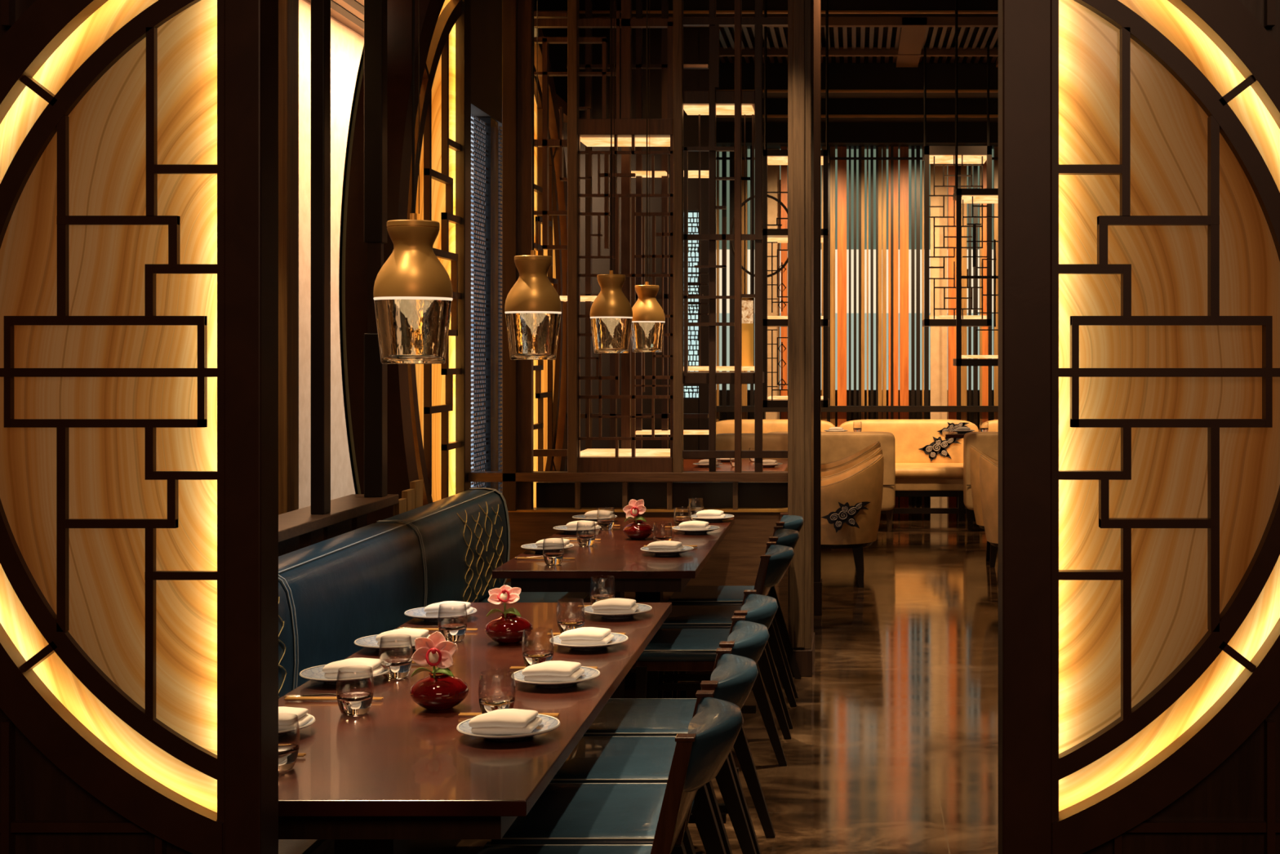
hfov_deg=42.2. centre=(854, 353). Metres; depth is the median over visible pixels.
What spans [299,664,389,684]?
plate
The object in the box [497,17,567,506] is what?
screen
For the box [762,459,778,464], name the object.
napkin
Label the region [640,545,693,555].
plate
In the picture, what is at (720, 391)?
wall
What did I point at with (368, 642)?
plate
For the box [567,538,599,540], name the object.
chopstick
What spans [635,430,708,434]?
shelf
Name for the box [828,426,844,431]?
napkin
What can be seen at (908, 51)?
ceiling panel
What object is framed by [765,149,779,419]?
wall
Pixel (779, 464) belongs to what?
plate
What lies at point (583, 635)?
napkin
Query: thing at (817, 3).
column
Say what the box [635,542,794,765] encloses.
dining chair
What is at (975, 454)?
barrel chair
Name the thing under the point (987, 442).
barrel chair
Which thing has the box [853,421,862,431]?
tumbler
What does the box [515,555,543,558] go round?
chopstick
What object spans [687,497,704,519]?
tumbler
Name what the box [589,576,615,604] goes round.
tumbler
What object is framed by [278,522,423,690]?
cushion
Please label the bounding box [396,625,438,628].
chopstick
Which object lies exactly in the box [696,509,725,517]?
napkin
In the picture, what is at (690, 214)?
window
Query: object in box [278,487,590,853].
banquette
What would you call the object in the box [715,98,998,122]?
trim
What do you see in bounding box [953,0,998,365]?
lattice screen
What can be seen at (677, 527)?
plate
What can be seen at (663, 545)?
napkin
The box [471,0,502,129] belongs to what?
wall
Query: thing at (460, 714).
chopstick
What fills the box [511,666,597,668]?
chopstick
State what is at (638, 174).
shelf
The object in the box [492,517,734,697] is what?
dining table
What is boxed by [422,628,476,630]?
chopstick
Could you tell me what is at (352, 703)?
tumbler
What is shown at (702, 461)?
napkin
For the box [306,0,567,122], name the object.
ceiling
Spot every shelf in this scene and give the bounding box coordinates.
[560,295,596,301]
[631,171,666,177]
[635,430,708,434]
[683,170,708,177]
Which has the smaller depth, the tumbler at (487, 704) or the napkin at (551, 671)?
the tumbler at (487, 704)
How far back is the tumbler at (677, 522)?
7.74 m
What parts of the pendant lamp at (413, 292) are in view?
lamp shade, stem, cord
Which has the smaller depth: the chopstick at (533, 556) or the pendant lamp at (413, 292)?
the pendant lamp at (413, 292)
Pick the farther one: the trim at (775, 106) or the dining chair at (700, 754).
the trim at (775, 106)
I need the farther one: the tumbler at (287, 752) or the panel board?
the panel board
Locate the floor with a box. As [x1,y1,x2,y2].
[449,506,998,853]
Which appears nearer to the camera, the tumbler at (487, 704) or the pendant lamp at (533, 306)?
the tumbler at (487, 704)
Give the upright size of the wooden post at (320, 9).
2.960 m
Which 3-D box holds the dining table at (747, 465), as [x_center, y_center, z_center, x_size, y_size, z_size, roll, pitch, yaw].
[-0.925,1.205,12.150,0.850,0.750,1.500,0,0,0]
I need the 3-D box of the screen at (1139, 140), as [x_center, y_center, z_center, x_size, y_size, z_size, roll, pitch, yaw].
[0.545,-0.370,2.645,0.621,3.900,0.109,0,0,0]
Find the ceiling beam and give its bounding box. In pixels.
[715,56,998,98]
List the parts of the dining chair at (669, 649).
leg, leg, seat frame, seat, post, panel, leg, leg, backrest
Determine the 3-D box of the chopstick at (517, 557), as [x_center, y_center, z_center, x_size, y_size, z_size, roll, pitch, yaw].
[-1.245,0.823,6.579,0.230,0.006,0.007,0,0,0]
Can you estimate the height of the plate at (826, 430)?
0.026 m
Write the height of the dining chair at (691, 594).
0.808 m
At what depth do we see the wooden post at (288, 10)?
6.63 m
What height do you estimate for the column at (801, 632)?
3.950 m
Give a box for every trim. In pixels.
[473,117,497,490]
[533,0,998,16]
[533,10,998,13]
[715,89,998,92]
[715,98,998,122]
[715,115,998,117]
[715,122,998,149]
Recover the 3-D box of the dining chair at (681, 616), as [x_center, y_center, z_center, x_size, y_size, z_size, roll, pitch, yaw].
[-0.553,1.176,7.120,0.625,0.808,0.490,0,0,0]
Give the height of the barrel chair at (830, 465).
0.890 m
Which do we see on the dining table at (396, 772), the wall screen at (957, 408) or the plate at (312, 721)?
the plate at (312, 721)
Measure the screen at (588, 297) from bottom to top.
3.630 m
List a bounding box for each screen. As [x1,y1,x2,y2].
[0,0,278,853]
[338,0,462,524]
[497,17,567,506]
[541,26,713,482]
[560,0,708,482]
[684,211,698,398]
[715,146,998,507]
[729,0,829,407]
[922,36,991,326]
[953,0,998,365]
[998,0,1279,853]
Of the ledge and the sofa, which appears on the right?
the sofa
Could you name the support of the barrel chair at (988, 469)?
on the floor
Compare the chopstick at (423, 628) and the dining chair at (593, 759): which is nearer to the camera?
the dining chair at (593, 759)
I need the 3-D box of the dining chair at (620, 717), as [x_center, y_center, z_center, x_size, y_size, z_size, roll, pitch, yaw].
[-0.553,1.176,5.130,0.625,0.808,0.490,0,0,0]
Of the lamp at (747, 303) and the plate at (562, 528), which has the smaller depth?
the plate at (562, 528)
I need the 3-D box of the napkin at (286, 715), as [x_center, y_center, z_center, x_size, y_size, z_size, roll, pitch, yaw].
[-1.268,0.796,3.567,0.141,0.047,0.108,0,0,-3]
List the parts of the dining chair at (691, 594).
leg, leg, seat, leg, leg, backrest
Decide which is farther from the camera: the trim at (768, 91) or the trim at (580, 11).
the trim at (768, 91)
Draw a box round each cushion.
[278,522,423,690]
[278,582,293,698]
[375,489,507,607]
[895,462,963,477]
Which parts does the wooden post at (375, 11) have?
panel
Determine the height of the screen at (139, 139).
3.900 m
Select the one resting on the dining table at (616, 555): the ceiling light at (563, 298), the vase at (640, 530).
the vase at (640, 530)
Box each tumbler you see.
[278,715,299,771]
[336,667,373,715]
[378,635,413,678]
[437,604,467,641]
[478,671,515,713]
[521,629,554,666]
[542,537,564,564]
[555,599,585,633]
[576,521,595,546]
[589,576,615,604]
[596,507,614,529]
[653,522,672,542]
[673,506,691,526]
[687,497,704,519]
[729,458,734,466]
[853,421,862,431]
[979,421,988,431]
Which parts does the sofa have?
backrest, backrest, frame, backrest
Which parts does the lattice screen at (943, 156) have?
hanging rod, frame, hanging rod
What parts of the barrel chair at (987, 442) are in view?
leg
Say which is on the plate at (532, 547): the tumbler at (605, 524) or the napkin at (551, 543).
the napkin at (551, 543)
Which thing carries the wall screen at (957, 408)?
on the floor
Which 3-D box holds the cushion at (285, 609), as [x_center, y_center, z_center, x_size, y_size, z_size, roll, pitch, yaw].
[-1.782,0.889,4.030,0.235,0.482,1.660,0,0,0]
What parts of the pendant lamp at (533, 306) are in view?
stem, lamp shade, cord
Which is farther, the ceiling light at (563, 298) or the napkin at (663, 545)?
the ceiling light at (563, 298)
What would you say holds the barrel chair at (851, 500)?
on the floor
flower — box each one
[410,631,457,677]
[485,584,521,617]
[622,498,646,522]
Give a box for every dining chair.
[476,689,743,853]
[490,648,758,853]
[549,615,769,853]
[582,589,777,853]
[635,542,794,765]
[657,525,799,728]
[668,512,804,697]
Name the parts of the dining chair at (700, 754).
seat, post, leg, panel, post, backrest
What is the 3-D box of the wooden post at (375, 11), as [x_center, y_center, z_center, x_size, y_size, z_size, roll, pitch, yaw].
[-1.982,-0.890,6.760,0.075,2.960,0.080,0,0,0]
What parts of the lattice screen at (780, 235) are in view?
hanging rod, frame, hanging rod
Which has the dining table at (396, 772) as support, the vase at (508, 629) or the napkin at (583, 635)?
the vase at (508, 629)
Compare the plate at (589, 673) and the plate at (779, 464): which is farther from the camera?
the plate at (779, 464)
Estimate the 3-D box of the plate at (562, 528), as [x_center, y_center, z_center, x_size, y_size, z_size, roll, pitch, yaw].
[-1.290,0.817,7.590,0.221,0.026,0.221,0,0,0]
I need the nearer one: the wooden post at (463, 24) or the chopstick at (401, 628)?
the chopstick at (401, 628)
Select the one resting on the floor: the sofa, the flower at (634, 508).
the sofa
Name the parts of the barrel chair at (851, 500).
leg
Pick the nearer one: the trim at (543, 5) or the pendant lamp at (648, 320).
the pendant lamp at (648, 320)
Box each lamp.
[373,0,453,364]
[504,0,561,359]
[590,0,632,353]
[630,0,665,352]
[742,297,753,366]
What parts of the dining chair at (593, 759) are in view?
seat, leg, post, post, leg, backrest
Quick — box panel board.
[393,480,422,515]
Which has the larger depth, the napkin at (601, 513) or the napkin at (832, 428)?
the napkin at (832, 428)
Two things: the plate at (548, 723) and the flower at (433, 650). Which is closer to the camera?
the plate at (548, 723)
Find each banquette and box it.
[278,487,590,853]
[713,433,787,482]
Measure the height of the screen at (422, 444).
3.624 m
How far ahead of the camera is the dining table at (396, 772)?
3.46 m
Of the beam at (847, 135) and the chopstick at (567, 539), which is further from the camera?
the beam at (847, 135)
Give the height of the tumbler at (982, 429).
0.104 m
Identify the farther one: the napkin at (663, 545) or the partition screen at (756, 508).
the partition screen at (756, 508)
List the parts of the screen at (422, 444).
panel, onyx panel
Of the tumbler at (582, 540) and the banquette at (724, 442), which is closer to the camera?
the tumbler at (582, 540)
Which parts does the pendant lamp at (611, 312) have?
lamp shade, cord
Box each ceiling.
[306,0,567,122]
[719,26,998,47]
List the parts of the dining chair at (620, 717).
seat, post, leg, leg, backrest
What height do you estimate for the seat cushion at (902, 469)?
0.110 m
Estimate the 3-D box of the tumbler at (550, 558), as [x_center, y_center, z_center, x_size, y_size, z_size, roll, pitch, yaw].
[-1.190,0.778,6.450,0.084,0.104,0.084,0,0,0]
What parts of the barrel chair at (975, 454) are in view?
leg, leg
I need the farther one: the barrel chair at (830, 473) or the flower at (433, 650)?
the barrel chair at (830, 473)
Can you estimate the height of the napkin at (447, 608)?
0.047 m
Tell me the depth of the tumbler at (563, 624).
4.81 m
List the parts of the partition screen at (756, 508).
corner post, corner panel, short post, short post, rail, panel, short post, short post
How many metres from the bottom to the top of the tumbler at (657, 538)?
0.104 m
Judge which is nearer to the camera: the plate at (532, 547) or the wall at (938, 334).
the plate at (532, 547)
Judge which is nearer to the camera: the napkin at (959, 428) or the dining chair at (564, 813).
the dining chair at (564, 813)
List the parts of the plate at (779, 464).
dish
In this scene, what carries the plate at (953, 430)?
on the dining table at (946, 434)
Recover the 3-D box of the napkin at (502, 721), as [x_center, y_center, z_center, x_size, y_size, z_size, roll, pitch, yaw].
[-0.757,0.796,3.547,0.141,0.047,0.108,0,0,0]
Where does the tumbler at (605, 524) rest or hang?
on the dining table at (616, 555)
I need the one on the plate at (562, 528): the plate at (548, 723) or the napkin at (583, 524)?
the napkin at (583, 524)
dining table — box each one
[278,602,671,853]
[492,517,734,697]
[683,458,787,482]
[942,431,964,438]
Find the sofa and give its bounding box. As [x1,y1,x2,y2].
[715,419,998,520]
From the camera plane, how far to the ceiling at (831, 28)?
14.79 m
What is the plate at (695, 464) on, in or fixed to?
on the dining table at (747, 465)
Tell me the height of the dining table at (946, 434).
0.850 m
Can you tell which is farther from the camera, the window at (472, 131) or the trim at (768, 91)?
the trim at (768, 91)
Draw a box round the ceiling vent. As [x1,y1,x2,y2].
[330,0,364,31]
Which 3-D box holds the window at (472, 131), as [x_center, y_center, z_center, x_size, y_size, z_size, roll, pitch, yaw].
[-2.250,-0.055,9.350,0.020,2.670,1.700,0,0,0]
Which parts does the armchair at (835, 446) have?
leg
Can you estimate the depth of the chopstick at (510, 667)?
4.28 m
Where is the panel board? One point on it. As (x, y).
(411, 498)
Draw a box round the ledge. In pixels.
[278,493,398,556]
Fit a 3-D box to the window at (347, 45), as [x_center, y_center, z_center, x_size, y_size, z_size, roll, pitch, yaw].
[-2.950,-0.145,10.300,0.100,3.450,14.600,0,0,0]
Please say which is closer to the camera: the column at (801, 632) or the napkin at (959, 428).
the column at (801, 632)
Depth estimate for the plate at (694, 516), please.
8.05 m
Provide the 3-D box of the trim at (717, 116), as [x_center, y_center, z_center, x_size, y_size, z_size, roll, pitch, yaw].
[0.450,-2.287,15.704,9.100,0.021,0.032,0,0,0]
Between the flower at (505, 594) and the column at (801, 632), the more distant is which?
the column at (801, 632)
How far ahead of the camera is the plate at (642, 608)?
5.12 m
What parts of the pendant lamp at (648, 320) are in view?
cord, lamp shade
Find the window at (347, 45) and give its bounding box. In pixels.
[298,0,364,508]
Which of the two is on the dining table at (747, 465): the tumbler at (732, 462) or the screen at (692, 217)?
the tumbler at (732, 462)
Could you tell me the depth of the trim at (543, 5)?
12.90 m
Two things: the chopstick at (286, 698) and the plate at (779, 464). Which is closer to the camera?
the chopstick at (286, 698)
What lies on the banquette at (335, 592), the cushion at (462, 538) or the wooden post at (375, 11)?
the cushion at (462, 538)
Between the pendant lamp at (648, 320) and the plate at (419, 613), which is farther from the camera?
the pendant lamp at (648, 320)
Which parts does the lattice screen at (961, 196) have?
hanging rod, frame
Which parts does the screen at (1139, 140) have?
post, onyx panel, spandrel panel, spandrel rail, spandrel panel, spandrel rail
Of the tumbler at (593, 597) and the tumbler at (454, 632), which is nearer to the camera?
the tumbler at (454, 632)
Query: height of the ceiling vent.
0.022 m
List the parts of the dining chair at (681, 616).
leg, leg, seat, post, leg, leg, backrest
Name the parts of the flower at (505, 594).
stem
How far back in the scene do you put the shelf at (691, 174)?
10.90 m
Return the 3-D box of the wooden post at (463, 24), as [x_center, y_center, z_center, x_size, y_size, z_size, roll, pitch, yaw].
[-2.022,-0.395,8.383,0.075,3.950,0.135,0,0,0]
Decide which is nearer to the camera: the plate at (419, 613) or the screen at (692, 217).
the plate at (419, 613)
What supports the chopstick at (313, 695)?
on the dining table at (396, 772)
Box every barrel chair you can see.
[821,440,880,471]
[821,447,882,569]
[821,453,884,587]
[963,431,998,531]
[968,445,998,567]
[978,454,998,581]
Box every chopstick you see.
[283,693,338,697]
[284,697,382,700]
[286,696,383,698]
[396,625,438,628]
[400,627,477,629]
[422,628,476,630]
[458,713,558,716]
[459,712,559,715]
[509,666,596,669]
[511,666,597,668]
[515,555,543,558]
[516,557,574,559]
[546,633,625,635]
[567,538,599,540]
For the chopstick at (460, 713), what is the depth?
3.73 m
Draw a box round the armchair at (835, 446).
[767,431,895,531]
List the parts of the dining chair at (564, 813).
seat, leg, post, leg, post, backrest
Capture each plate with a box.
[278,713,315,736]
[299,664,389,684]
[354,634,414,652]
[404,606,476,622]
[456,713,559,741]
[511,666,599,688]
[520,542,573,552]
[549,632,628,650]
[553,524,600,533]
[572,514,617,522]
[582,603,652,618]
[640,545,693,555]
[671,524,719,533]
[689,513,733,521]
[693,462,722,467]
[715,457,734,462]
[752,462,782,467]
[823,429,847,431]
[951,429,974,433]
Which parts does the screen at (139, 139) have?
spandrel rail, spandrel panel, spandrel rail, spandrel panel, onyx panel, post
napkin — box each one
[278,706,312,731]
[322,657,384,679]
[375,627,430,646]
[423,600,473,616]
[468,708,542,735]
[521,660,584,682]
[535,537,571,549]
[559,626,613,644]
[565,520,599,530]
[584,510,615,519]
[591,597,638,613]
[647,540,684,551]
[678,520,711,529]
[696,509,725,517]
[698,459,718,464]
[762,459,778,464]
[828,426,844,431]
[956,426,970,431]
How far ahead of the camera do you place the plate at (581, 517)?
8.02 m
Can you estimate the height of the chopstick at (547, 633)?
0.006 m
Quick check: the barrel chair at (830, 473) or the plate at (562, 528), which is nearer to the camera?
the plate at (562, 528)
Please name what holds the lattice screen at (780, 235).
hanging from the ceiling at (831, 28)
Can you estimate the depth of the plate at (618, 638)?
4.57 m
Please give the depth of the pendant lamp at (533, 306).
5.03 m
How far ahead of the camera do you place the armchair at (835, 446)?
14.45 m
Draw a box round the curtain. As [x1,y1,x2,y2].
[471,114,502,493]
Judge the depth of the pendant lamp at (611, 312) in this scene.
6.66 m
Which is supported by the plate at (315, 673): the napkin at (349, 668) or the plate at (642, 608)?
the napkin at (349, 668)
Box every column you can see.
[786,0,814,676]
[813,0,822,614]
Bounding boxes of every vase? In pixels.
[409,672,469,710]
[484,613,533,644]
[622,520,653,539]
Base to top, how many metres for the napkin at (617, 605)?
0.047 m
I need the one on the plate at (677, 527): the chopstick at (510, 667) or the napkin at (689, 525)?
the napkin at (689, 525)
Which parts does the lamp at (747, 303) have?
lamp shade, glass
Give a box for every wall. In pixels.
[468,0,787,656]
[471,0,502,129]
[715,390,993,506]
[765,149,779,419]
[930,164,946,507]
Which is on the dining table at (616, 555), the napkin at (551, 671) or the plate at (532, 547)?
the plate at (532, 547)
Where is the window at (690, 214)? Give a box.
[684,212,698,397]
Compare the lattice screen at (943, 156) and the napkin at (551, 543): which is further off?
the lattice screen at (943, 156)
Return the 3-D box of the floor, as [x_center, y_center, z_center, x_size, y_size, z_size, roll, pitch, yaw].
[0.500,1.630,7.700,9.400,0.100,19.800,0,0,0]
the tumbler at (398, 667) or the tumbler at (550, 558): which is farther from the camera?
the tumbler at (550, 558)
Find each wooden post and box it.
[278,0,298,514]
[311,0,330,514]
[364,0,386,497]
[455,0,471,493]
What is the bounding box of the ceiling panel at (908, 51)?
[579,16,998,67]
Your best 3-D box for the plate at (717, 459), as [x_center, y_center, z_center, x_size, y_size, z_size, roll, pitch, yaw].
[-0.980,0.817,12.600,0.221,0.026,0.221,0,0,0]
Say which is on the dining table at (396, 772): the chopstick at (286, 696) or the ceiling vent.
the chopstick at (286, 696)
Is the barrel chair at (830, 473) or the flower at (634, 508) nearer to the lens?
the flower at (634, 508)
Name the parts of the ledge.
panel, panel, panel, panel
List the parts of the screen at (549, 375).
onyx panel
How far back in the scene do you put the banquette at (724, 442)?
13.41 m
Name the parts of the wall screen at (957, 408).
cross rail, cross rail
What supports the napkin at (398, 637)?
on the plate at (368, 642)
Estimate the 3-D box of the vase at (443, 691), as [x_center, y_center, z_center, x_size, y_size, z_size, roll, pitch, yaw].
[-0.974,0.789,3.830,0.136,0.082,0.136,0,0,0]

